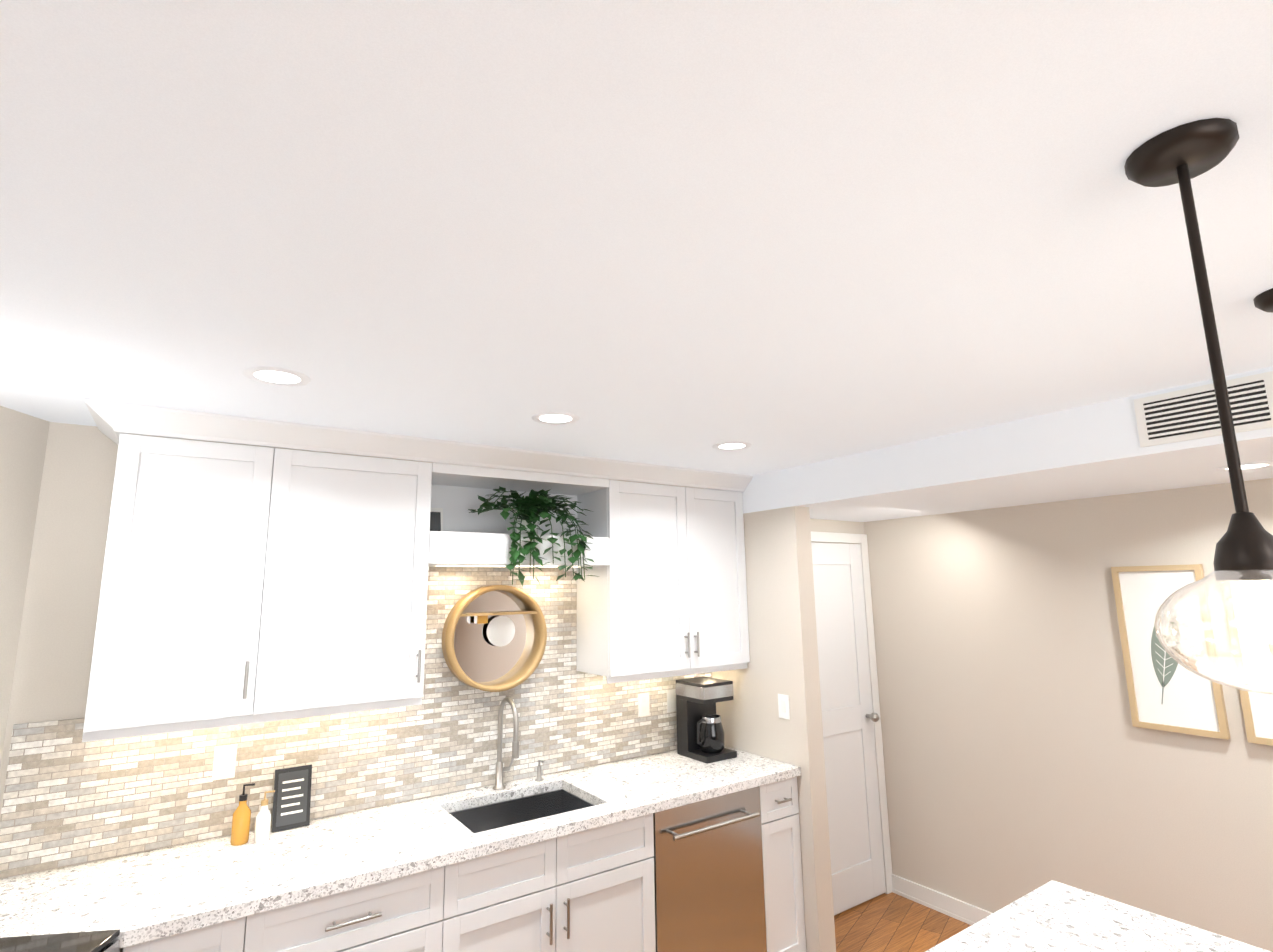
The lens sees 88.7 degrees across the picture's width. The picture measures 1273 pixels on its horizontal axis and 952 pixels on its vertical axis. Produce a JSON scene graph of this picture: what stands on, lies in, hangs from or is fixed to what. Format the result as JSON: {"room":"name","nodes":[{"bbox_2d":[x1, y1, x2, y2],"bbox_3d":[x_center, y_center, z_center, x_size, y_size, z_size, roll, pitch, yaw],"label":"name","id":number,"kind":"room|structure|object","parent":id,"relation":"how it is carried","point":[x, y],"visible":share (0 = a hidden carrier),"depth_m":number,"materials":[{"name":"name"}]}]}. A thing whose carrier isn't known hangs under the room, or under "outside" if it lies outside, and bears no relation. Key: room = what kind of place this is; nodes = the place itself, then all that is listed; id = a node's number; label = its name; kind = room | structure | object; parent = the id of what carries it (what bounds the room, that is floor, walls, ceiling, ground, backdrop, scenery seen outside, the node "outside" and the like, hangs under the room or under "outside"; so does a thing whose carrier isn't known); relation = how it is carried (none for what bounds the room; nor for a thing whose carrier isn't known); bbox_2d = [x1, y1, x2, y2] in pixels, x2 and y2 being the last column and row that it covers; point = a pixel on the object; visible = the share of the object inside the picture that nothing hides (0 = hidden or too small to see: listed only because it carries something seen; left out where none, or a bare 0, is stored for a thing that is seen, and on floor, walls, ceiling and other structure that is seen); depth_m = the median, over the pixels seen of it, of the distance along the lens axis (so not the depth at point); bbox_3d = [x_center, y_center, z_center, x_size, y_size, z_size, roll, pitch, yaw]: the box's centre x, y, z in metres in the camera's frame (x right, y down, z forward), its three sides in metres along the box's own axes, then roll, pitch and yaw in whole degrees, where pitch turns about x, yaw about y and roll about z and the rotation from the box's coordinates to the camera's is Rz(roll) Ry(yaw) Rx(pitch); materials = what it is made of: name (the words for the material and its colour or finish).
{"room":"kitchen","nodes":[
{"label":"kitchen","id":0,"kind":"room"},
{"bbox_2d":[0,406,49,768],"bbox_3d":[-1.593,0.252,-2.085,0.100,2.400,8.950,0,-10,-6],"label":"wall","id":1,"kind":"structure","parent":0,"point":[23,440],"depth_m":2.11,"materials":[{"name":"paint"}]},
{"bbox_2d":[0,422,703,951],"bbox_3d":[-0.913,1.098,2.865,3.390,2.400,0.100,6,-12,-34],"label":"wall","id":2,"kind":"structure","parent":0,"point":[60,606],"depth_m":2.22,"materials":[{"name":"paint"}]},
{"bbox_2d":[82,427,437,738],"bbox_3d":[-1.336,0.381,2.434,1.011,0.920,0.330,6,-12,-34],"label":"upper cabinet","id":3,"kind":"object","parent":2,"relation":"attached to","point":[246,583],"depth_m":2.25,"materials":[{"name":"white wood"}]},
{"bbox_2d":[430,508,442,530],"bbox_3d":[-0.907,0.206,2.910,0.080,0.130,0.034,6,-12,-34],"label":"card","id":4,"kind":"object","parent":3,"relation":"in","point":[436,519],"visible":0.43,"depth_m":2.92,"materials":[{"name":"black paper"}]},
{"bbox_2d":[0,567,711,878],"bbox_3d":[-0.788,0.896,2.916,2.938,0.968,0.014,6,-12,-34],"label":"backsplash","id":5,"kind":"structure","parent":2,"relation":"attached to","point":[70,798],"depth_m":2.61,"materials":[{"name":"tile"}]},
{"bbox_2d":[212,744,236,780],"bbox_3d":[-1.504,1.045,2.377,0.070,0.115,0.006,6,-12,-34],"label":"electrical outlet plate","id":6,"kind":"object","parent":5,"relation":"attached to","point":[224,763],"depth_m":2.37,"materials":[{"name":"white plastic"}]},
{"bbox_2d":[638,692,649,716],"bbox_3d":[0.038,1.202,3.422,0.070,0.115,0.006,6,-12,-34],"label":"electrical outlet plate","id":7,"kind":"object","parent":5,"relation":"attached to","point":[643,698],"depth_m":3.42,"materials":[{"name":"white plastic"}]},
{"bbox_2d":[667,689,675,711],"bbox_3d":[0.195,1.218,3.529,0.070,0.115,0.006,6,-12,-34],"label":"electrical outlet plate","id":8,"kind":"object","parent":5,"relation":"attached to","point":[671,694],"depth_m":3.52,"materials":[{"name":"white plastic"}]},
{"bbox_2d":[442,585,546,691],"bbox_3d":[-0.643,0.737,2.977,0.470,0.470,0.095,6,-12,-34],"label":"round mirror","id":9,"kind":"object","parent":2,"relation":"attached to","point":[494,638],"visible":1,"depth_m":2.99,"materials":[{"name":"gold metal"}]},
{"bbox_2d":[570,475,749,682],"bbox_3d":[0.144,0.531,3.437,0.877,0.920,0.330,6,-12,-34],"label":"upper cabinet","id":10,"kind":"object","parent":2,"relation":"attached to","point":[668,596],"depth_m":3.24,"materials":[{"name":"white wood"}]},
{"bbox_2d":[468,486,598,586],"bbox_3d":[-0.461,0.271,2.915,0.616,0.446,0.300,6,-12,-34],"label":"plant","id":11,"kind":"object","parent":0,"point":[529,509],"visible":1,"depth_m":2.89,"materials":[{"name":"green plant"}]},
{"bbox_2d":[0,0,1272,475],"bbox_3d":[0.018,-0.753,-0.769,8.350,0.020,7.600,6,-12,-34],"label":"ceiling","id":12,"kind":"structure","parent":0,"point":[780,234],"depth_m":1.06,"materials":[{"name":"paint"}]},
{"bbox_2d":[242,366,310,386],"bbox_3d":[-1.004,-0.277,1.821,0.170,0.003,0.170,6,-12,-34],"label":"recessed light","id":13,"kind":"object","parent":12,"relation":"in","point":[276,375],"visible":1,"depth_m":1.81,"materials":[{"name":"white"}]},
{"bbox_2d":[531,412,579,424],"bbox_3d":[-0.287,-0.204,2.307,0.170,0.003,0.170,6,-12,-34],"label":"recessed light","id":14,"kind":"object","parent":12,"relation":"in","point":[556,418],"visible":1,"depth_m":2.30,"materials":[{"name":"white"}]},
{"bbox_2d":[712,441,751,450],"bbox_3d":[0.411,-0.129,2.804,0.170,0.003,0.170,6,-12,-34],"label":"recessed light","id":15,"kind":"object","parent":12,"relation":"in","point":[734,445],"visible":1,"depth_m":2.79,"materials":[{"name":"white"}]},
{"bbox_2d":[1124,118,1272,694],"bbox_3d":[0.771,-0.098,0.856,0.211,0.738,0.211,6,-12,-34],"label":"pendant light","id":16,"kind":"object","parent":12,"relation":"hanging from","point":[1182,155],"visible":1,"depth_m":0.84,"materials":[{"name":"brown metal"}]},
{"bbox_2d":[1253,288,1272,312],"bbox_3d":[1.398,-0.028,1.316,0.211,0.738,0.211,6,-12,-34],"label":"pendant light","id":17,"kind":"object","parent":12,"relation":"hanging from","point":[1263,301],"visible":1,"depth_m":1.39,"materials":[{"name":"brown metal"}]},
{"bbox_2d":[712,506,835,951],"bbox_3d":[0.668,1.284,3.439,0.110,2.180,0.700,6,-12,-34],"label":"wall","id":18,"kind":"structure","parent":0,"point":[783,645],"depth_m":3.29,"materials":[{"name":"paint"}]},
{"bbox_2d":[778,694,789,719],"bbox_3d":[0.735,1.152,3.251,0.007,0.115,0.070,6,-12,-34],"label":"switch plate","id":19,"kind":"object","parent":18,"relation":"attached to","point":[783,706],"visible":1,"depth_m":3.25,"materials":[{"name":"white plastic"}]},
{"bbox_2d":[810,519,883,915],"bbox_3d":[1.064,1.341,3.803,0.960,2.180,0.100,6,-12,-34],"label":"wall","id":20,"kind":"structure","parent":0,"point":[832,526],"depth_m":4.05,"materials":[{"name":"paint"}]},
{"bbox_2d":[811,531,892,914],"bbox_3d":[1.210,1.375,3.777,0.738,2.100,0.094,6,-12,-34],"label":"door","id":21,"kind":"structure","parent":20,"relation":"in","point":[860,851],"depth_m":3.86,"materials":[{"name":"white wood"}]},
{"bbox_2d":[834,892,970,951],"bbox_3d":[0.055,1.626,-1.181,8.350,0.050,7.600,6,-12,-34],"label":"floor","id":22,"kind":"structure","parent":0,"point":[891,922],"depth_m":3.43,"materials":[{"name":"brown wood"}]},
{"bbox_2d":[0,929,119,951],"bbox_3d":[-1.553,1.569,1.212,0.686,0.927,0.760,0,-10,-6],"label":"range","id":23,"kind":"object","parent":22,"relation":"on","point":[97,941],"visible":1,"depth_m":1.64,"materials":[{"name":"silver metal"}]},
{"bbox_2d":[122,909,277,951],"bbox_3d":[-1.377,1.724,1.980,0.339,0.878,0.620,6,-12,-34],"label":"base cabinet","id":24,"kind":"object","parent":22,"relation":"on","point":[252,933],"depth_m":1.83,"materials":[{"name":"white wood"}]},
{"bbox_2d":[274,861,465,951],"bbox_3d":[-1.049,1.758,2.203,0.692,0.878,0.620,6,-12,-34],"label":"base cabinet","id":25,"kind":"object","parent":22,"relation":"on","point":[425,911],"depth_m":2.07,"materials":[{"name":"white wood"}]},
{"bbox_2d":[0,746,800,947],"bbox_3d":[-0.683,1.434,2.501,3.138,0.234,0.645,6,-12,-34],"label":"countertop","id":26,"kind":"structure","parent":25,"relation":"on","point":[141,897],"depth_m":2.17,"materials":[{"name":"white stone"}]},
{"bbox_2d":[230,783,274,845],"bbox_3d":[-1.358,1.192,2.307,0.132,0.196,0.055,1,-10,-9],"label":"soap bottles","id":27,"kind":"object","parent":26,"relation":"on","point":[241,819],"visible":1,"depth_m":2.29,"materials":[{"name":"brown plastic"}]},
{"bbox_2d":[271,764,311,831],"bbox_3d":[-1.293,1.207,2.443,0.124,0.210,0.047,6,-12,-34],"label":"sign","id":28,"kind":"object","parent":26,"relation":"on","point":[291,798],"visible":0.96,"depth_m":2.44,"materials":[{"name":"black plastic"}]},
{"bbox_2d":[493,697,518,789],"bbox_3d":[-0.548,1.173,2.854,0.098,0.395,0.213,6,-12,-34],"label":"faucet","id":29,"kind":"object","parent":26,"relation":"on","point":[500,770],"visible":0.98,"depth_m":2.87,"materials":[{"name":"silver metal"}]},
{"bbox_2d":[535,760,544,781],"bbox_3d":[-0.438,1.345,2.977,0.040,0.094,0.070,6,-12,-34],"label":"soap pump","id":30,"kind":"object","parent":26,"relation":"on","point":[539,774],"visible":1,"depth_m":2.98,"materials":[{"name":"silver metal"}]},
{"bbox_2d":[675,677,736,763],"bbox_3d":[0.357,1.264,3.399,0.212,0.375,0.240,6,-12,-34],"label":"coffee maker","id":31,"kind":"object","parent":26,"relation":"on","point":[700,733],"visible":1,"depth_m":3.36,"materials":[{"name":"black plastic"}]},
{"bbox_2d":[449,789,655,951],"bbox_3d":[-0.479,1.816,2.589,0.923,0.878,0.620,6,-12,-34],"label":"base cabinet","id":32,"kind":"object","parent":22,"relation":"on","point":[591,890],"depth_m":2.42,"materials":[{"name":"white wood"}]},
{"bbox_2d":[653,786,766,951],"bbox_3d":[0.175,1.866,2.982,0.597,0.852,0.651,6,-12,-34],"label":"dishwasher","id":33,"kind":"object","parent":22,"relation":"on","point":[708,875],"visible":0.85,"depth_m":2.78,"materials":[{"name":"grey metal"}]},
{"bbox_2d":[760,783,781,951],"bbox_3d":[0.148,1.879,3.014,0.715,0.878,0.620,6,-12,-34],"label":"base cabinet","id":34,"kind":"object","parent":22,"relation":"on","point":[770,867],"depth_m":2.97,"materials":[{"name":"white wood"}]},
{"bbox_2d":[774,777,805,951],"bbox_3d":[0.505,1.916,3.256,0.253,0.878,0.620,6,-12,-34],"label":"base cabinet","id":35,"kind":"object","parent":22,"relation":"on","point":[787,845],"depth_m":3.04,"materials":[{"name":"white wood"}]},
{"bbox_2d":[925,880,1270,951],"bbox_3d":[0.885,1.430,0.611,1.950,0.922,1.650,6,-12,-34],"label":"kitchen island","id":36,"kind":"object","parent":22,"relation":"on","point":[1052,916],"visible":1,"depth_m":1.62,"materials":[{"name":"white stone"}]},
{"bbox_2d":[704,367,1272,521],"bbox_3d":[2.981,-0.344,1.220,1.170,0.201,7.600,6,-12,-34],"label":"soffit","id":37,"kind":"structure","parent":0,"point":[1091,451],"depth_m":2.62,"materials":[{"name":"white paint"}]},
{"bbox_2d":[1133,371,1272,447],"bbox_3d":[1.730,-0.197,1.986,0.009,0.160,0.340,6,-12,-34],"label":"ceiling vent","id":38,"kind":"object","parent":37,"relation":"in","point":[1180,415],"visible":1,"depth_m":1.99,"materials":[{"name":"white metal"}]},
{"bbox_2d":[1215,462,1272,470],"bbox_3d":[2.195,-0.033,2.341,0.170,0.003,0.170,6,-12,-34],"label":"recessed light","id":39,"kind":"object","parent":37,"relation":"in","point":[1247,466],"visible":0.88,"depth_m":2.33,"materials":[{"name":"white"}]},
{"bbox_2d":[864,478,1272,951],"bbox_3d":[3.529,0.742,1.205,0.100,2.400,7.280,6,-12,-34],"label":"wall","id":40,"kind":"structure","parent":0,"point":[1022,755],"depth_m":3.22,"materials":[{"name":"paint"}]},
{"bbox_2d":[891,874,992,924],"bbox_3d":[3.491,1.874,0.988,0.017,0.095,7.048,6,-12,-34],"label":"baseboard","id":41,"kind":"structure","parent":40,"relation":"attached to","point":[962,911],"depth_m":3.58,"materials":[{"name":"white wood"}]},
{"bbox_2d":[1111,564,1230,739],"bbox_3d":[2.328,0.752,2.857,0.028,0.710,0.330,6,-12,-34],"label":"picture","id":42,"kind":"object","parent":40,"relation":"attached to","point":[1167,692],"visible":0.65,"depth_m":2.87,"materials":[{"name":"white paper"}]},
{"bbox_2d":[1223,589,1272,745],"bbox_3d":[2.548,0.693,2.540,0.028,0.710,0.330,6,-12,-34],"label":"picture","id":43,"kind":"object","parent":40,"relation":"attached to","point":[1257,708],"visible":0.25,"depth_m":2.61,"materials":[{"name":"white paper"}]}
]}

